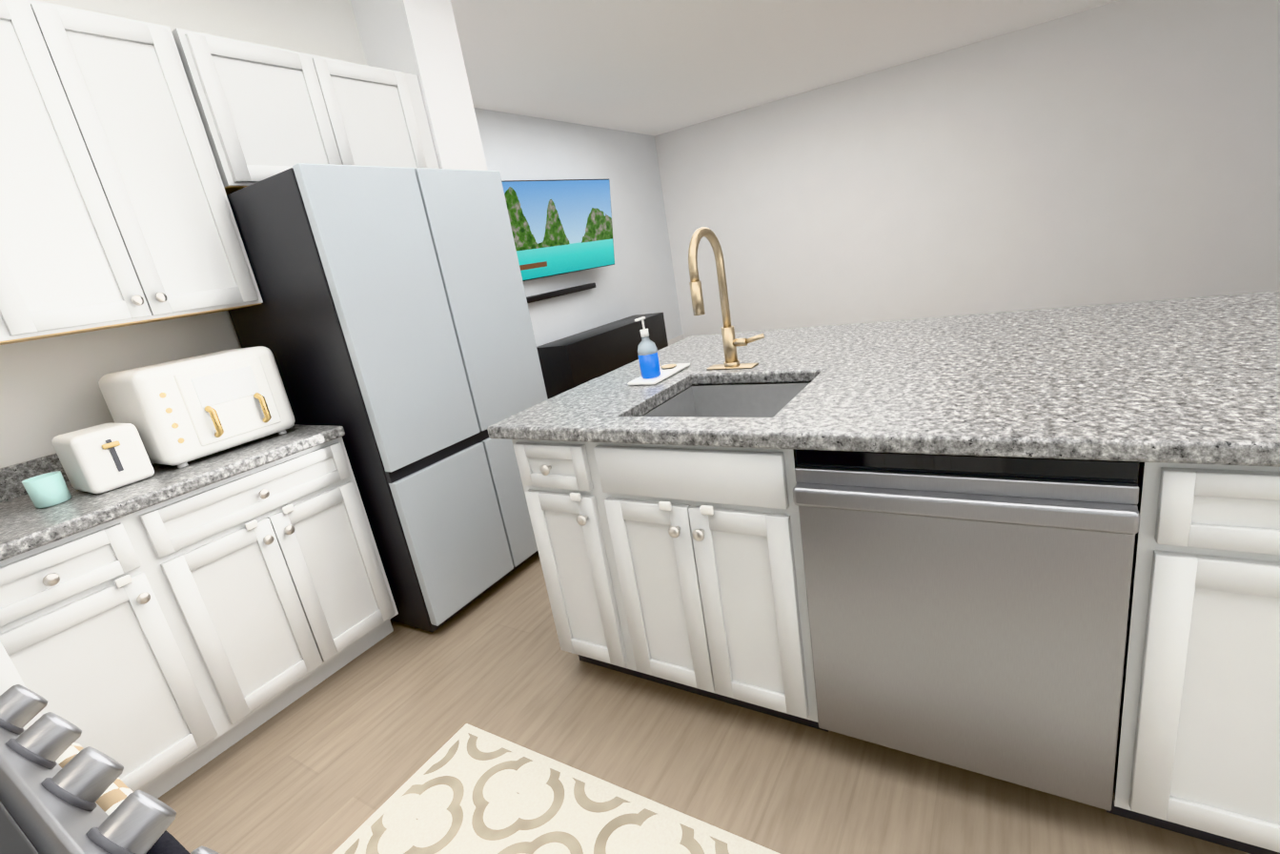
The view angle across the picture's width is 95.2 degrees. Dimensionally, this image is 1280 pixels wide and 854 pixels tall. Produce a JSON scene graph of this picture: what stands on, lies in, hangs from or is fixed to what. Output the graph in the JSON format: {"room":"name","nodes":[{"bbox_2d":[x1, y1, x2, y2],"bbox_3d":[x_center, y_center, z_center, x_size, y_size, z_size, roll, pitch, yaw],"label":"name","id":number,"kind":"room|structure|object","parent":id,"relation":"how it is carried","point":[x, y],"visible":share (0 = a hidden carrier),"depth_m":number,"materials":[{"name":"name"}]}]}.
{"room":"kitchen","nodes":[
{"label":"kitchen","id":0,"kind":"room"},
{"bbox_2d":[0,0,367,467],"bbox_3d":[-1.939,-0.381,2.087,0.100,2.840,2.793,1,19,32],"label":"wall","id":1,"kind":"structure","parent":0,"point":[50,390],"depth_m":2.13,"materials":[{"name":"paint"}]},
{"bbox_2d":[0,0,263,345],"bbox_3d":[-1.976,-0.667,1.567,0.382,0.915,1.449,1,19,32],"label":"upper cabinet","id":2,"kind":"object","parent":1,"relation":"attached to","point":[115,210],"visible":1,"depth_m":1.79,"materials":[{"name":"white wood"}]},
{"bbox_2d":[171,28,439,194],"bbox_3d":[-1.379,-1.262,2.498,0.382,0.500,0.992,1,19,32],"label":"upper cabinet","id":3,"kind":"object","parent":1,"relation":"attached to","point":[266,111],"visible":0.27,"depth_m":2.27,"materials":[{"name":"white wood"}]},
{"bbox_2d":[350,0,487,170],"bbox_3d":[-1.616,-0.887,3.617,1.900,2.840,0.305,1,19,32],"label":"wall","id":4,"kind":"structure","parent":0,"point":[419,39],"depth_m":2.83,"materials":[{"name":"white paint"}]},
{"bbox_2d":[473,107,682,346],"bbox_3d":[-0.958,-1.798,6.325,0.100,2.840,5.275,1,19,32],"label":"wall","id":5,"kind":"structure","parent":0,"point":[638,277],"depth_m":7.01,"materials":[{"name":"paint"}]},
{"bbox_2d":[501,179,614,281],"bbox_3d":[-0.923,-2.072,6.094,0.249,0.920,1.660,14,27,36],"label":"wall-mounted tv","id":6,"kind":"object","parent":5,"relation":"attached to","point":[561,226],"visible":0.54,"depth_m":6.02,"materials":[{"name":"multicoloured plastic"}]},
{"bbox_2d":[526,282,595,303],"bbox_3d":[-0.851,-1.454,6.317,0.090,0.060,1.200,1,19,32],"label":"soundbar","id":7,"kind":"object","parent":5,"relation":"attached to","point":[553,294],"visible":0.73,"depth_m":6.23,"materials":[{"name":"black plastic"}]},
{"bbox_2d":[667,333,683,345],"bbox_3d":[-0.691,-0.499,6.677,0.012,0.100,5.271,1,19,32],"label":"baseboard","id":8,"kind":"structure","parent":5,"relation":"attached to","point":[675,339],"depth_m":8.56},
{"bbox_2d":[158,552,1250,853],"bbox_3d":[1.571,0.164,3.501,7.450,0.100,8.473,1,19,32],"label":"floor","id":9,"kind":"structure","parent":0,"point":[334,761],"depth_m":1.69,"materials":[{"name":"wood"}]},
{"bbox_2d":[0,683,219,853],"bbox_3d":[-0.757,0.761,0.505,0.772,1.184,0.723,1,19,32],"label":"gas range","id":10,"kind":"object","parent":9,"relation":"on","point":[61,792],"visible":1,"depth_m":0.64,"materials":[{"name":"grey metal"}]},
{"bbox_2d":[0,436,398,798],"bbox_3d":[-1.565,0.625,1.985,0.652,0.874,1.145,1,19,32],"label":"base cabinet","id":11,"kind":"object","parent":9,"relation":"on","point":[158,650],"visible":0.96,"depth_m":1.79,"materials":[{"name":"white wood"}]},
{"bbox_2d":[0,425,345,561],"bbox_3d":[-1.806,0.241,1.605,0.652,0.140,1.752,1,19,32],"label":"countertop","id":12,"kind":"structure","parent":11,"relation":"on","point":[26,525],"depth_m":1.62,"materials":[{"name":"stone"}]},
{"bbox_2d":[21,470,71,508],"bbox_3d":[-1.728,0.184,1.706,0.084,0.085,0.084,1,19,32],"label":"cup","id":13,"kind":"object","parent":12,"relation":"on","point":[47,490],"visible":1,"depth_m":1.68,"materials":[{"name":"ceramic"}]},
{"bbox_2d":[51,422,154,494],"bbox_3d":[-1.649,0.093,1.800,0.212,0.180,0.160,1,19,32],"label":"appliance","id":14,"kind":"object","parent":12,"relation":"on","point":[101,458],"visible":1,"depth_m":1.74,"materials":[{"name":"plastic"}]},
{"bbox_2d":[98,345,295,467],"bbox_3d":[-1.520,-0.079,2.046,0.382,0.325,0.425,1,19,32],"label":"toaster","id":15,"kind":"object","parent":12,"relation":"on","point":[181,413],"visible":1,"depth_m":1.91,"materials":[{"name":"white plastic"}]},
{"bbox_2d":[226,162,548,632],"bbox_3d":[-1.032,-0.144,2.662,0.770,1.779,0.912,1,19,32],"label":"refrigerator","id":16,"kind":"object","parent":9,"relation":"on","point":[387,322],"visible":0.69,"depth_m":2.26,"materials":[{"name":"grey metal"}]},
{"bbox_2d":[332,723,780,853],"bbox_3d":[0.537,1.066,0.843,2.940,0.008,0.600,1,19,32],"label":"rug","id":17,"kind":"object","parent":9,"relation":"on","point":[466,788],"visible":1,"depth_m":1.52,"materials":[{"name":"beige fabric"}]},
{"bbox_2d":[536,312,668,399],"bbox_3d":[-0.359,-0.841,6.750,0.450,0.600,2.000,1,19,32],"label":"media console","id":18,"kind":"object","parent":9,"relation":"on","point":[567,363],"visible":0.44,"depth_m":6.20,"materials":[{"name":"black wood"}]},
{"bbox_2d":[511,382,828,731],"bbox_3d":[0.236,0.328,1.966,0.870,0.874,0.852,1,19,32],"label":"base cabinet","id":19,"kind":"object","parent":9,"relation":"on","point":[681,567],"visible":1,"depth_m":1.59,"materials":[{"name":"white wood"}]},
{"bbox_2d":[792,449,1140,811],"bbox_3d":[0.802,0.378,1.482,0.596,0.870,0.642,1,19,32],"label":"dishwasher","id":20,"kind":"object","parent":9,"relation":"on","point":[969,613],"visible":0.96,"depth_m":1.20,"materials":[{"name":"grey metal"}]},
{"bbox_2d":[1106,462,1279,853],"bbox_3d":[1.579,0.352,1.120,1.094,0.874,0.852,1,19,32],"label":"base cabinet","id":21,"kind":"object","parent":9,"relation":"on","point":[1198,749],"visible":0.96,"depth_m":1.03,"materials":[{"name":"white wood"}]},
{"bbox_2d":[487,290,1279,467],"bbox_3d":[1.022,-0.082,1.665,2.630,0.262,1.405,1,19,32],"label":"countertop","id":22,"kind":"structure","parent":21,"relation":"on","point":[1193,380],"depth_m":1.44,"materials":[{"name":"stone"}]},
{"bbox_2d":[627,363,690,385],"bbox_3d":[0.070,-0.192,2.074,0.110,0.018,0.270,1,19,32],"label":"tray","id":23,"kind":"object","parent":22,"relation":"on","point":[667,371],"visible":0.92,"depth_m":2.03,"materials":[{"name":"white ceramic"}]},
{"bbox_2d":[634,316,660,378],"bbox_3d":[0.022,-0.271,1.994,0.068,0.206,0.074,1,19,32],"label":"soap bottle","id":24,"kind":"object","parent":23,"relation":"on","point":[648,358],"visible":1,"depth_m":1.98,"materials":[{"name":"clear plastic"}]},
{"bbox_2d":[688,226,764,369],"bbox_3d":[0.249,-0.398,1.867,0.207,0.469,0.248,1,19,32],"label":"gooseneck faucet","id":25,"kind":"object","parent":22,"relation":"on","point":[731,342],"visible":1,"depth_m":1.92,"materials":[{"name":"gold metal"}]},
{"bbox_2d":[450,0,1119,135],"bbox_3d":[1.103,-2.619,2.678,7.450,0.100,8.473,1,19,32],"label":"ceiling","id":26,"kind":"structure","parent":0,"point":[652,67],"depth_m":4.93,"materials":[{"name":"paint"}]},
{"bbox_2d":[654,0,1279,339],"bbox_3d":[3.518,-2.606,6.513,7.450,2.840,0.100,1,19,32],"label":"wall","id":27,"kind":"structure","parent":0,"point":[1122,152],"depth_m":6.19,"materials":[{"name":"white paint"}]}
]}

